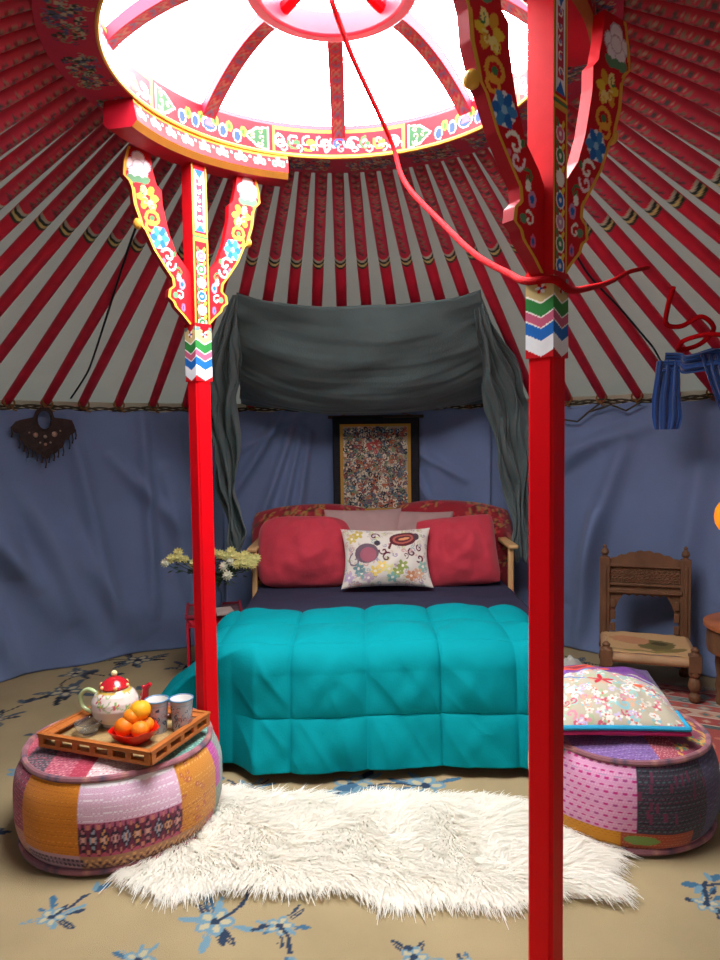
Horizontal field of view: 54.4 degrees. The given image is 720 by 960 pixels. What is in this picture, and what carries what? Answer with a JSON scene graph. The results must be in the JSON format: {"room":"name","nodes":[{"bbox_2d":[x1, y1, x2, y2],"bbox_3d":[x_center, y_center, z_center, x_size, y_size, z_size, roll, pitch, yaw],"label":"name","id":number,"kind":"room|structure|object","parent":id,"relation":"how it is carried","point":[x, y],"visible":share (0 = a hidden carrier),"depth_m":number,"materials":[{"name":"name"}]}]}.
{"room":"traditional dwelling","nodes":[
{"label":"traditional dwelling","id":0,"kind":"room"},
{"bbox_2d":[0,390,711,411],"bbox_3d":[-0.064,0.434,2.335,5.770,1.670,5.716,-1,3,0],"label":"wall","id":1,"kind":"structure","parent":0,"point":[700,392],"depth_m":4.56,"materials":[{"name":"fabric"}]},
{"bbox_2d":[0,646,719,959],"bbox_3d":[-0.034,1.271,2.321,5.798,0.001,5.990,-1,3,0],"label":"floor","id":2,"kind":"structure","parent":0,"point":[44,915],"depth_m":2.09,"materials":[{"name":"carpet"}]},
{"bbox_2d":[13,703,221,875],"bbox_3d":[-0.884,1.089,2.591,0.731,0.350,0.729,-1,3,0],"label":"pouf","id":3,"kind":"object","parent":2,"relation":"on","point":[75,814],"visible":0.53,"depth_m":2.29,"materials":[{"name":"fabric"}]},
{"bbox_2d":[36,705,210,765],"bbox_3d":[-0.839,0.893,2.516,0.476,0.048,0.361,0,3,20],"label":"serving tray","id":4,"kind":"object","parent":3,"relation":"on","point":[100,744],"visible":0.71,"depth_m":2.41,"materials":[{"name":"wood"}]},
{"bbox_2d":[38,705,92,743],"bbox_3d":[-1.055,0.892,2.595,0.016,0.048,0.345,0,3,20],"label":"tray side","id":5,"kind":"object","parent":4,"relation":"attached to","point":[41,740],"depth_m":2.52,"materials":[{"name":"orange wood"}]},
{"bbox_2d":[74,716,101,735],"bbox_3d":[-0.974,0.886,2.509,0.096,0.047,0.096,-1,3,0],"label":"glass bowl","id":6,"kind":"object","parent":4,"relation":"on","point":[88,725],"visible":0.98,"depth_m":2.49,"materials":[{"name":"glass"}]},
{"bbox_2d":[38,732,150,765],"bbox_3d":[-0.897,0.903,2.354,0.460,0.048,0.016,0,3,20],"label":"tray side","id":7,"kind":"object","parent":4,"relation":"attached to","point":[128,757],"depth_m":2.35,"materials":[{"name":"orange wood"}]},
{"bbox_2d":[78,670,151,728],"bbox_3d":[-0.904,0.803,2.584,0.246,0.203,0.171,2,4,41],"label":"teapot","id":8,"kind":"object","parent":4,"relation":"on","point":[115,695],"visible":0.73,"depth_m":2.54,"materials":[{"name":"ceramic"}]},
{"bbox_2d":[46,717,203,759],"bbox_3d":[-0.838,0.911,2.517,0.440,0.008,0.325,0,3,20],"label":"tray bottom","id":9,"kind":"object","parent":4,"relation":"attached to","point":[102,734],"depth_m":2.41,"materials":[{"name":"wood"}]},
{"bbox_2d":[108,720,158,745],"bbox_3d":[-0.778,0.884,2.423,0.169,0.056,0.169,-1,3,0],"label":"fruit bowl","id":10,"kind":"object","parent":4,"relation":"on","point":[129,740],"visible":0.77,"depth_m":2.38,"materials":[{"name":"ceramic"}]},
{"bbox_2d":[114,717,132,735],"bbox_3d":[-0.815,0.852,2.420,0.068,0.064,0.068,-1,3,0],"label":"orange","id":11,"kind":"object","parent":10,"relation":"in","point":[122,727],"visible":0.83,"depth_m":2.40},
{"bbox_2d":[123,709,138,723],"bbox_3d":[-0.793,0.823,2.434,0.060,0.056,0.060,-1,3,0],"label":"orange","id":12,"kind":"object","parent":10,"relation":"in","point":[128,715],"visible":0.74,"depth_m":2.41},
{"bbox_2d":[131,721,149,736],"bbox_3d":[-0.755,0.856,2.404,0.062,0.058,0.062,-1,3,0],"label":"orange","id":13,"kind":"object","parent":10,"relation":"in","point":[138,728],"visible":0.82,"depth_m":2.38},
{"bbox_2d":[130,700,150,720],"bbox_3d":[-0.770,0.805,2.451,0.074,0.069,0.074,-1,3,0],"label":"orange","id":14,"kind":"object","parent":10,"relation":"in","point":[141,709],"visible":0.94,"depth_m":2.43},
{"bbox_2d":[144,694,168,734],"bbox_3d":[-0.731,0.846,2.522,0.088,0.119,0.088,-1,3,0],"label":"cup","id":15,"kind":"object","parent":4,"relation":"on","point":[158,703],"visible":0.67,"depth_m":2.50,"materials":[{"name":"ceramic"}]},
{"bbox_2d":[149,712,209,765],"bbox_3d":[-0.622,0.895,2.438,0.016,0.048,0.345,0,3,20],"label":"tray side","id":16,"kind":"object","parent":4,"relation":"attached to","point":[179,737],"depth_m":2.42,"materials":[{"name":"orange wood"}]},
{"bbox_2d":[169,693,193,732],"bbox_3d":[-0.644,0.844,2.530,0.088,0.119,0.088,-1,3,0],"label":"cup","id":17,"kind":"object","parent":4,"relation":"on","point":[181,705],"visible":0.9,"depth_m":2.50,"materials":[{"name":"ceramic"}]},
{"bbox_2d":[103,97,288,740],"bbox_3d":[-0.596,-0.036,2.769,0.241,2.572,0.805,2,4,43],"label":"post","id":18,"kind":"object","parent":2,"relation":"on","point":[195,293],"visible":1,"depth_m":2.75,"materials":[{"name":"red paint"}]},
{"bbox_2d":[185,600,242,666],"bbox_3d":[-0.863,0.961,4.161,0.326,0.420,0.310,-1,3,-12],"label":"side table","id":19,"kind":"object","parent":2,"relation":"on","point":[236,605],"visible":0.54,"depth_m":4.04,"materials":[{"name":"wood"}]},
{"bbox_2d":[215,583,222,607],"bbox_3d":[-0.866,0.686,4.155,0.100,0.165,0.100,-1,3,0],"label":"vase","id":20,"kind":"object","parent":19,"relation":"on","point":[219,599],"visible":0.23,"depth_m":4.13,"materials":[{"name":"ceramic"}]},
{"bbox_2d":[160,546,260,586],"bbox_3d":[-0.877,0.550,4.141,0.597,0.316,0.182,-1,3,0],"label":"bunch","id":21,"kind":"object","parent":20,"relation":"in","point":[236,560],"visible":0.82,"depth_m":4.11,"materials":[{"name":"yellow plant"}]},
{"bbox_2d":[216,606,233,615],"bbox_3d":[-0.790,0.761,4.069,0.100,0.018,0.140,-2,3,-20],"label":"book","id":22,"kind":"object","parent":19,"relation":"on","point":[220,611],"visible":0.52,"depth_m":4.04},
{"bbox_2d":[100,780,643,929],"bbox_3d":[0.043,1.228,2.427,1.920,0.069,0.833,0,3,4],"label":"shaggy rug","id":23,"kind":"object","parent":2,"relation":"on","point":[404,848],"visible":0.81,"depth_m":2.30,"materials":[{"name":"fur"}]},
{"bbox_2d":[247,537,517,597],"bbox_3d":[0.140,0.750,3.949,1.630,0.850,1.800,-1,3,0],"label":"bed","id":24,"kind":"object","parent":2,"relation":"on","point":[253,548],"visible":0.09,"depth_m":4.22,"materials":[{"name":"brown wood"}]},
{"bbox_2d":[251,504,364,586],"bbox_3d":[-0.324,0.429,4.650,0.791,0.530,0.348,-1,3,-5],"label":"cushion","id":25,"kind":"object","parent":24,"relation":"on","point":[261,517],"visible":0.18,"depth_m":4.63,"materials":[{"name":"fabric"}]},
{"bbox_2d":[162,603,528,774],"bbox_3d":[-0.040,0.918,3.252,2.048,0.538,0.911,-1,3,0],"label":"comforter","id":26,"kind":"object","parent":24,"relation":"on","point":[393,686],"visible":0.69,"depth_m":2.92,"materials":[{"name":"teal fabric"}]},
{"bbox_2d":[245,580,528,615],"bbox_3d":[0.140,0.761,4.050,1.566,0.216,1.500,-1,3,0],"label":"sheet","id":27,"kind":"object","parent":24,"relation":"on","point":[302,599],"visible":0.37,"depth_m":3.97,"materials":[{"name":"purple fabric"}]},
{"bbox_2d":[258,516,349,587],"bbox_3d":[-0.339,0.441,4.311,0.572,0.429,0.323,-1,3,-1],"label":"pillow","id":28,"kind":"object","parent":27,"relation":"on","point":[295,551],"visible":0.9,"depth_m":4.21,"materials":[{"name":"red fabric"}]},
{"bbox_2d":[324,508,400,530],"bbox_3d":[0.025,0.382,4.449,0.507,0.384,0.227,-1,3,-5],"label":"pillow","id":29,"kind":"object","parent":27,"relation":"on","point":[364,520],"visible":0.32,"depth_m":4.45,"materials":[{"name":"fabric"}]},
{"bbox_2d":[341,528,432,588],"bbox_3d":[0.156,0.463,4.154,0.541,0.332,0.224,-1,3,-1],"label":"pillow","id":30,"kind":"object","parent":27,"relation":"on","point":[372,558],"visible":1,"depth_m":4.08,"materials":[{"name":"fabric"}]},
{"bbox_2d":[376,509,452,530],"bbox_3d":[0.345,0.391,4.483,0.512,0.393,0.232,0,3,5],"label":"pillow","id":31,"kind":"object","parent":27,"relation":"on","point":[407,520],"visible":0.13,"depth_m":4.49,"materials":[{"name":"fabric"}]},
{"bbox_2d":[416,514,499,586],"bbox_3d":[0.601,0.437,4.313,0.474,0.437,0.300,-1,3,-6],"label":"pillow","id":32,"kind":"object","parent":27,"relation":"on","point":[461,550],"visible":0.88,"depth_m":4.21,"materials":[{"name":"red fabric"}]},
{"bbox_2d":[395,500,512,585],"bbox_3d":[0.605,0.417,4.631,0.813,0.562,0.353,0,3,4],"label":"cushion","id":33,"kind":"object","parent":24,"relation":"on","point":[502,522],"visible":0.28,"depth_m":4.58,"materials":[{"name":"fabric"}]},
{"bbox_2d":[452,0,630,959],"bbox_3d":[0.429,0.007,1.784,0.248,2.572,0.805,2,4,43],"label":"post","id":34,"kind":"object","parent":2,"relation":"on","point":[543,220],"visible":0.98,"depth_m":1.72,"materials":[{"name":"red paint"}]},
{"bbox_2d":[32,0,623,172],"bbox_3d":[-0.089,-1.463,2.200,1.754,0.342,1.754,-1,3,0],"label":"ring","id":35,"kind":"object","parent":34,"relation":"on","point":[88,54],"visible":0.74,"depth_m":2.51,"materials":[{"name":"red paint"}]},
{"bbox_2d":[0,0,31,18],"bbox_3d":[-1.762,-0.786,1.580,1.971,1.046,0.072,-2,4,-22],"label":"rafter","id":36,"kind":"object","parent":35,"relation":"attached to","point":[8,8],"visible":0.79,"depth_m":1.87,"materials":[{"name":"red paint"}]},
{"bbox_2d":[0,10,34,35],"bbox_3d":[-1.809,-0.794,1.717,1.971,1.046,0.072,-2,3,-17],"label":"rafter","id":37,"kind":"object","parent":35,"relation":"attached to","point":[19,21],"visible":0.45,"depth_m":1.93,"materials":[{"name":"red paint"}]},
{"bbox_2d":[0,25,38,53],"bbox_3d":[-1.845,-0.801,1.858,1.971,1.046,0.072,-1,3,-12],"label":"rafter","id":38,"kind":"object","parent":35,"relation":"attached to","point":[9,41],"visible":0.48,"depth_m":2.00,"materials":[{"name":"red paint"}]},
{"bbox_2d":[0,39,45,71],"bbox_3d":[-1.870,-0.809,2.001,1.971,1.046,0.072,-1,3,-8],"label":"rafter","id":39,"kind":"object","parent":35,"relation":"attached to","point":[8,59],"visible":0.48,"depth_m":2.07,"materials":[{"name":"red paint"}]},
{"bbox_2d":[0,52,53,90],"bbox_3d":[-1.883,-0.817,2.145,1.971,1.046,0.072,-1,3,-3],"label":"rafter","id":40,"kind":"object","parent":35,"relation":"attached to","point":[17,73],"visible":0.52,"depth_m":2.14,"materials":[{"name":"red paint"}]},
{"bbox_2d":[0,65,62,110],"bbox_3d":[-1.885,-0.825,2.290,1.971,1.046,0.072,-1,3,1],"label":"rafter","id":41,"kind":"object","parent":35,"relation":"attached to","point":[9,96],"visible":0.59,"depth_m":2.22,"materials":[{"name":"red paint"}]},
{"bbox_2d":[0,77,72,132],"bbox_3d":[-1.875,-0.834,2.435,1.971,1.046,0.072,0,3,6],"label":"rafter","id":42,"kind":"object","parent":35,"relation":"attached to","point":[23,108],"visible":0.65,"depth_m":2.30,"materials":[{"name":"red paint"}]},
{"bbox_2d":[0,87,84,155],"bbox_3d":[-1.853,-0.842,2.579,1.971,1.046,0.072,0,3,11],"label":"rafter","id":43,"kind":"object","parent":35,"relation":"attached to","point":[38,119],"visible":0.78,"depth_m":2.39,"materials":[{"name":"red paint"}]},
{"bbox_2d":[0,98,96,181],"bbox_3d":[-1.820,-0.851,2.720,1.971,1.046,0.072,0,3,15],"label":"rafter","id":44,"kind":"object","parent":35,"relation":"attached to","point":[73,115],"visible":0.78,"depth_m":2.48,"materials":[{"name":"red paint"}]},
{"bbox_2d":[0,107,102,209],"bbox_3d":[-1.775,-0.859,2.858,1.971,1.046,0.072,0,3,20],"label":"rafter","id":45,"kind":"object","parent":35,"relation":"attached to","point":[85,126],"visible":0.83,"depth_m":2.58,"materials":[{"name":"red paint"}]},
{"bbox_2d":[0,123,113,240],"bbox_3d":[-1.720,-0.867,2.992,1.971,1.046,0.072,1,4,24],"label":"rafter","id":46,"kind":"object","parent":35,"relation":"attached to","point":[101,134],"visible":0.87,"depth_m":2.70,"materials":[{"name":"red paint"}]},
{"bbox_2d":[0,134,127,275],"bbox_3d":[-1.653,-0.876,3.121,1.971,1.046,0.072,1,4,29],"label":"rafter","id":47,"kind":"object","parent":35,"relation":"attached to","point":[115,143],"visible":0.85,"depth_m":2.83,"materials":[{"name":"red paint"}]},
{"bbox_2d":[0,143,137,316],"bbox_3d":[-1.577,-0.884,3.245,1.971,1.046,0.072,1,4,34],"label":"rafter","id":48,"kind":"object","parent":35,"relation":"attached to","point":[111,175],"visible":0.7,"depth_m":3.01,"materials":[{"name":"red paint"}]},
{"bbox_2d":[0,154,157,363],"bbox_3d":[-1.491,-0.891,3.361,1.971,1.046,0.072,2,4,38],"label":"rafter","id":49,"kind":"object","parent":35,"relation":"attached to","point":[121,193],"visible":0.71,"depth_m":3.21,"materials":[{"name":"red paint"}]},
{"bbox_2d":[1,158,173,410],"bbox_3d":[-1.396,-0.899,3.471,1.971,1.046,0.072,2,4,43],"label":"rafter","id":50,"kind":"object","parent":35,"relation":"attached to","point":[162,167],"visible":0.64,"depth_m":3.42,"materials":[{"name":"red paint"}]},
{"bbox_2d":[70,228,136,398],"bbox_3d":[-1.326,-0.849,3.647,0.050,0.767,1.514,-3,4,-35],"label":"cable","id":51,"kind":"object","parent":50,"relation":"attached to","point":[135,229],"visible":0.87,"depth_m":3.59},
{"bbox_2d":[40,165,181,411],"bbox_3d":[-1.292,-0.906,3.573,0.072,1.046,1.971,-4,4,-42],"label":"rafter","id":52,"kind":"object","parent":35,"relation":"attached to","point":[173,183],"visible":0.54,"depth_m":3.55,"materials":[{"name":"red paint"}]},
{"bbox_2d":[77,194,182,412],"bbox_3d":[-1.181,-0.913,3.665,0.072,1.046,1.971,-3,4,-38],"label":"rafter","id":53,"kind":"object","parent":35,"relation":"attached to","point":[175,219],"visible":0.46,"depth_m":3.71,"materials":[{"name":"red paint"}]},
{"bbox_2d":[113,175,222,412],"bbox_3d":[-1.062,-0.919,3.749,0.072,1.046,1.971,-3,4,-33],"label":"rafter","id":54,"kind":"object","parent":35,"relation":"attached to","point":[214,182],"visible":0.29,"depth_m":3.88,"materials":[{"name":"red paint"}]},
{"bbox_2d":[148,179,232,412],"bbox_3d":[-0.937,-0.925,3.823,0.072,1.046,1.971,-3,4,-29],"label":"rafter","id":55,"kind":"object","parent":35,"relation":"attached to","point":[217,225],"visible":0.45,"depth_m":3.94,"materials":[{"name":"red paint"}]},
{"bbox_2d":[181,276,229,411],"bbox_3d":[-0.806,-0.930,3.886,0.072,1.046,1.971,-2,4,-24],"label":"rafter","id":56,"kind":"object","parent":35,"relation":"attached to","point":[185,403],"visible":0.06,"depth_m":4.62,"materials":[{"name":"red paint"}]},
{"bbox_2d":[237,185,274,327],"bbox_3d":[-0.671,-0.935,3.939,0.072,1.046,1.971,-2,3,-19],"label":"rafter","id":57,"kind":"object","parent":35,"relation":"attached to","point":[267,191],"visible":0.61,"depth_m":3.40,"materials":[{"name":"red paint"}]},
{"bbox_2d":[210,289,528,563],"bbox_3d":[0.061,-0.248,4.322,2.114,1.602,1.095,-1,3,0],"label":"canopy","id":58,"kind":"object","parent":57,"relation":"hanging from","point":[436,354],"visible":0.91,"depth_m":4.11,"materials":[{"name":"fabric"}]},
{"bbox_2d":[210,295,246,552],"bbox_3d":[-0.829,-0.260,4.131,0.286,1.512,0.688,-1,3,-9],"label":"drape","id":59,"kind":"object","parent":58,"relation":"hanging from","point":[229,343],"depth_m":4.27,"materials":[{"name":"fabric"}]},
{"bbox_2d":[474,299,528,563],"bbox_3d":[0.817,-0.245,4.191,0.271,1.591,0.847,1,4,31],"label":"drape","id":60,"kind":"object","parent":58,"relation":"hanging from","point":[497,370],"depth_m":4.35,"materials":[{"name":"fabric"}]},
{"bbox_2d":[246,171,294,410],"bbox_3d":[-0.531,-0.939,3.981,0.072,1.046,1.971,-2,3,-15],"label":"rafter","id":61,"kind":"object","parent":35,"relation":"attached to","point":[284,196],"visible":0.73,"depth_m":3.43,"materials":[{"name":"red paint"}]},
{"bbox_2d":[278,172,310,410],"bbox_3d":[-0.389,-0.943,4.011,0.072,1.046,1.971,-1,3,-10],"label":"rafter","id":62,"kind":"object","parent":35,"relation":"attached to","point":[303,187],"visible":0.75,"depth_m":3.43,"materials":[{"name":"red paint"}]},
{"bbox_2d":[312,173,327,305],"bbox_3d":[-0.245,-0.946,4.030,0.072,1.046,1.971,-1,3,-6],"label":"rafter","id":63,"kind":"object","parent":35,"relation":"attached to","point":[320,198],"visible":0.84,"depth_m":3.44,"materials":[{"name":"red paint"}]},
{"bbox_2d":[332,173,346,306],"bbox_3d":[-0.100,-0.948,4.037,0.072,1.046,1.971,-1,3,-1],"label":"rafter","id":64,"kind":"object","parent":35,"relation":"attached to","point":[338,197],"visible":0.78,"depth_m":3.45,"materials":[{"name":"red paint"}]},
{"bbox_2d":[348,172,371,304],"bbox_3d":[0.045,-0.950,4.033,0.072,1.046,1.971,-1,3,4],"label":"rafter","id":65,"kind":"object","parent":35,"relation":"attached to","point":[355,187],"visible":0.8,"depth_m":3.44,"materials":[{"name":"red paint"}]},
{"bbox_2d":[364,171,395,304],"bbox_3d":[0.190,-0.951,4.017,0.072,1.046,1.971,0,3,8],"label":"rafter","id":66,"kind":"object","parent":35,"relation":"attached to","point":[371,178],"visible":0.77,"depth_m":3.43,"materials":[{"name":"red paint"}]},
{"bbox_2d":[0,393,714,411],"bbox_3d":[-0.075,-0.377,2.724,5.519,0.048,4.598,-1,3,0],"label":"rope","id":67,"kind":"object","parent":66,"relation":"attached to","point":[693,397],"visible":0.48,"depth_m":4.48,"materials":[{"name":"fabric"}]},
{"bbox_2d":[0,409,225,681],"bbox_3d":[-1.953,0.472,2.550,1.680,1.612,5.044,0,3,7],"label":"wall","id":68,"kind":"structure","parent":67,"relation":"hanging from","point":[85,536],"depth_m":4.45,"materials":[{"name":"blue fabric"}]},
{"bbox_2d":[11,401,76,467],"bbox_3d":[-1.892,-0.272,4.202,0.383,0.403,0.030,-4,4,-43],"label":"ornament","id":69,"kind":"object","parent":68,"relation":"attached to","point":[44,442],"visible":1,"depth_m":4.20,"materials":[{"name":"brown leather"}]},
{"bbox_2d":[223,407,490,609],"bbox_3d":[-0.024,0.312,4.921,1.861,1.612,0.228,-1,3,0],"label":"wall","id":70,"kind":"structure","parent":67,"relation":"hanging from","point":[286,459],"depth_m":4.89,"materials":[{"name":"blue fabric"}]},
{"bbox_2d":[328,413,423,509],"bbox_3d":[0.113,-0.144,4.856,0.660,0.733,0.057,-1,3,-2],"label":"framed picture","id":71,"kind":"object","parent":70,"relation":"attached to","point":[376,457],"visible":0.96,"depth_m":4.85,"materials":[{"name":"fabric"}]},
{"bbox_2d":[490,398,719,677],"bbox_3d":[1.857,0.424,2.522,1.652,1.612,5.013,-1,3,-6],"label":"wall","id":72,"kind":"structure","parent":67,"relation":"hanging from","point":[630,485],"depth_m":4.34,"materials":[{"name":"blue fabric"}]},
{"bbox_2d":[565,401,641,421],"bbox_3d":[1.344,-0.414,4.492,0.883,0.150,0.048,1,4,32],"label":"cord","id":73,"kind":"object","parent":72,"relation":"attached to","point":[638,403],"visible":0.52,"depth_m":4.40,"materials":[{"name":"fabric"}]},
{"bbox_2d":[381,170,439,409],"bbox_3d":[0.332,-0.951,3.989,0.072,1.046,1.971,0,3,13],"label":"rafter","id":74,"kind":"object","parent":35,"relation":"attached to","point":[388,178],"visible":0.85,"depth_m":3.41,"materials":[{"name":"red paint"}]},
{"bbox_2d":[397,167,473,408],"bbox_3d":[0.472,-0.951,3.950,0.072,1.046,1.971,0,3,17],"label":"rafter","id":75,"kind":"object","parent":35,"relation":"attached to","point":[414,209],"visible":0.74,"depth_m":3.43,"materials":[{"name":"red paint"}]},
{"bbox_2d":[413,165,468,295],"bbox_3d":[0.609,-0.949,3.900,0.072,1.046,1.971,1,4,22],"label":"rafter","id":76,"kind":"object","parent":35,"relation":"attached to","point":[421,173],"visible":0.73,"depth_m":3.38,"materials":[{"name":"red paint"}]},
{"bbox_2d":[428,161,528,402],"bbox_3d":[0.741,-0.948,3.839,0.072,1.046,1.971,1,4,27],"label":"rafter","id":77,"kind":"object","parent":35,"relation":"attached to","point":[439,174],"visible":0.77,"depth_m":3.55,"materials":[{"name":"red paint"}]},
{"bbox_2d":[444,158,572,406],"bbox_3d":[0.868,-0.945,3.768,0.072,1.046,1.971,1,4,31],"label":"rafter","id":78,"kind":"object","parent":35,"relation":"attached to","point":[453,165],"visible":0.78,"depth_m":3.31,"materials":[{"name":"red paint"}]},
{"bbox_2d":[459,153,607,405],"bbox_3d":[0.988,-0.942,3.687,0.072,1.046,1.971,2,4,36],"label":"rafter","id":79,"kind":"object","parent":35,"relation":"attached to","point":[469,161],"visible":0.56,"depth_m":3.21,"materials":[{"name":"red paint"}]},
{"bbox_2d":[474,148,643,404],"bbox_3d":[1.101,-0.939,3.596,0.072,1.046,1.971,2,4,40],"label":"rafter","id":80,"kind":"object","parent":35,"relation":"attached to","point":[487,160],"visible":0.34,"depth_m":3.73,"materials":[{"name":"red paint"}]},
{"bbox_2d":[489,147,658,371],"bbox_3d":[1.207,-0.934,3.497,1.971,1.046,0.072,-4,5,-45],"label":"rafter","id":81,"kind":"object","parent":35,"relation":"attached to","point":[626,325],"visible":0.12,"depth_m":3.63,"materials":[{"name":"red paint"}]},
{"bbox_2d":[577,257,660,360],"bbox_3d":[1.359,-0.838,3.584,1.228,0.630,0.054,-4,4,-43],"label":"cable","id":82,"kind":"object","parent":81,"relation":"attached to","point":[578,258],"visible":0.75,"depth_m":3.55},
{"bbox_2d":[524,131,719,348],"bbox_3d":[1.393,-0.924,3.274,1.971,1.046,0.072,-3,4,-36],"label":"rafter","id":83,"kind":"object","parent":35,"relation":"attached to","point":[591,206],"visible":0.57,"depth_m":3.17,"materials":[{"name":"red paint"}]},
{"bbox_2d":[652,348,719,429],"bbox_3d":[1.780,-0.459,3.658,0.487,0.460,0.121,2,4,36],"label":"scarf","id":84,"kind":"object","parent":83,"relation":"hanging from","point":[666,395],"visible":1,"depth_m":3.75,"materials":[{"name":"fabric"}]},
{"bbox_2d":[567,143,719,314],"bbox_3d":[1.472,-0.918,3.152,1.971,1.046,0.072,-3,4,-31],"label":"rafter","id":85,"kind":"object","parent":35,"relation":"attached to","point":[601,187],"visible":0.51,"depth_m":3.01,"materials":[{"name":"red paint"}]},
{"bbox_2d":[663,286,719,351],"bbox_3d":[1.633,-0.779,3.429,0.474,0.266,0.282,-2,3,-15],"label":"rope","id":86,"kind":"object","parent":85,"relation":"hanging from","point":[708,335],"visible":1,"depth_m":3.40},
{"bbox_2d":[567,121,719,277],"bbox_3d":[1.541,-0.912,3.024,1.971,1.046,0.072,-2,4,-26],"label":"rafter","id":87,"kind":"object","parent":35,"relation":"attached to","point":[610,169],"visible":0.62,"depth_m":2.84,"materials":[{"name":"red paint"}]},
{"bbox_2d":[567,104,719,244],"bbox_3d":[1.600,-0.905,2.891,1.971,1.046,0.072,-2,4,-22],"label":"rafter","id":88,"kind":"object","parent":35,"relation":"attached to","point":[617,151],"visible":0.77,"depth_m":2.69,"materials":[{"name":"red paint"}]},
{"bbox_2d":[570,94,719,214],"bbox_3d":[1.647,-0.898,2.754,1.971,1.046,0.072,-2,3,-17],"label":"rafter","id":89,"kind":"object","parent":35,"relation":"attached to","point":[629,137],"visible":0.65,"depth_m":2.57,"materials":[{"name":"red paint"}]},
{"bbox_2d":[583,218,714,400],"bbox_3d":[1.305,-0.929,3.389,1.971,1.046,0.072,-3,4,-40],"label":"rafter","id":90,"kind":"object","parent":35,"relation":"attached to","point":[594,242],"visible":0.32,"depth_m":3.42,"materials":[{"name":"red paint"}]},
{"bbox_2d":[619,103,719,186],"bbox_3d":[1.683,-0.890,2.613,1.971,1.046,0.072,-1,3,-12],"label":"rafter","id":91,"kind":"object","parent":35,"relation":"attached to","point":[641,124],"visible":0.63,"depth_m":2.46,"materials":[{"name":"red paint"}]},
{"bbox_2d":[622,85,719,160],"bbox_3d":[1.708,-0.882,2.470,1.971,1.046,0.072,-1,3,-8],"label":"rafter","id":92,"kind":"object","parent":35,"relation":"attached to","point":[653,111],"visible":0.66,"depth_m":2.35,"materials":[{"name":"red paint"}]},
{"bbox_2d":[623,72,719,136],"bbox_3d":[1.722,-0.874,2.326,1.971,1.046,0.072,-1,3,-3],"label":"rafter","id":93,"kind":"object","parent":35,"relation":"attached to","point":[702,117],"visible":0.61,"depth_m":2.25,"materials":[{"name":"red paint"}]},
{"bbox_2d":[623,7,719,52],"bbox_3d":[1.658,-0.841,1.751,1.971,1.046,0.072,0,3,15],"label":"rafter","id":94,"kind":"object","parent":35,"relation":"attached to","point":[698,36],"visible":0.62,"depth_m":1.93,"materials":[{"name":"red paint"}]},
{"bbox_2d":[624,0,719,32],"bbox_3d":[1.613,-0.832,1.613,1.971,1.046,0.072,0,3,20],"label":"rafter","id":95,"kind":"object","parent":35,"relation":"attached to","point":[704,19],"visible":0.75,"depth_m":1.85,"materials":[{"name":"red paint"}]},
{"bbox_2d":[626,22,719,72],"bbox_3d":[1.691,-0.849,1.892,1.971,1.046,0.072,0,3,11],"label":"rafter","id":96,"kind":"object","parent":35,"relation":"attached to","point":[707,58],"visible":0.56,"depth_m":2.01,"materials":[{"name":"red paint"}]},
{"bbox_2d":[628,38,719,92],"bbox_3d":[1.713,-0.858,2.036,1.971,1.046,0.072,0,3,6],"label":"rafter","id":97,"kind":"object","parent":35,"relation":"attached to","point":[705,77],"visible":0.52,"depth_m":2.08,"materials":[{"name":"red paint"}]},
{"bbox_2d":[630,55,719,114],"bbox_3d":[1.723,-0.866,2.181,1.971,1.046,0.072,-1,3,1],"label":"rafter","id":98,"kind":"object","parent":35,"relation":"attached to","point":[709,99],"visible":0.56,"depth_m":2.16,"materials":[{"name":"red paint"}]},
{"bbox_2d":[662,0,719,12],"bbox_3d":[1.558,-0.824,1.479,1.971,1.046,0.072,1,4,24],"label":"rafter","id":99,"kind":"object","parent":35,"relation":"attached to","point":[709,5],"visible":1,"depth_m":1.77,"materials":[{"name":"red paint"}]},
{"bbox_2d":[329,0,649,293],"bbox_3d":[0.506,-1.031,2.612,0.896,1.050,1.801,1,4,28],"label":"rope","id":100,"kind":"object","parent":34,"relation":"hanging from","point":[544,279],"visible":1,"depth_m":2.30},
{"bbox_2d":[564,655,581,665],"bbox_3d":[1.264,1.093,4.230,0.183,0.068,0.120,-1,3,0],"label":"folded cloth","id":101,"kind":"object","parent":2,"relation":"on","point":[569,660],"visible":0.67,"depth_m":4.20,"materials":[{"name":"white fabric"}]},
{"bbox_2d":[528,709,719,855],"bbox_3d":[0.976,1.063,2.631,0.671,0.350,0.669,-1,3,0],"label":"pouf","id":102,"kind":"object","parent":2,"relation":"on","point":[643,795],"visible":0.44,"depth_m":2.35,"materials":[{"name":"fabric"}]},
{"bbox_2d":[528,664,692,736],"bbox_3d":[0.910,0.820,2.632,0.490,0.175,0.444,-1,3,4],"label":"cushion","id":103,"kind":"object","parent":102,"relation":"on","point":[606,701],"visible":0.82,"depth_m":2.49,"materials":[{"name":"fabric"}]},
{"bbox_2d":[656,681,719,813],"bbox_3d":[1.506,1.189,3.294,0.954,0.012,1.442,1,4,24],"label":"kilim","id":104,"kind":"object","parent":2,"relation":"on","point":[706,712],"visible":0.09,"depth_m":3.60,"materials":[{"name":"fabric"}]},
{"bbox_2d":[598,544,702,702],"bbox_3d":[1.595,0.767,3.891,0.502,0.757,0.476,0,3,18],"label":"carved chair","id":105,"kind":"object","parent":104,"relation":"on","point":[644,573],"visible":0.94,"depth_m":4.01,"materials":[{"name":"brown wood"}]},
{"bbox_2d":[703,612,719,704],"bbox_3d":[1.997,0.938,3.481,0.530,0.455,0.530,-1,3,0],"label":"round table","id":106,"kind":"object","parent":104,"relation":"on","point":[711,621],"visible":1,"depth_m":3.52,"materials":[{"name":"brown wood"}]},
{"bbox_2d":[0,111,719,403],"bbox_3d":[-0.082,-0.897,2.232,5.840,1.080,5.840,-1,3,0],"label":"ceiling","id":107,"kind":"structure","parent":0,"point":[37,384],"depth_m":3.68,"materials":[{"name":"fabric"}]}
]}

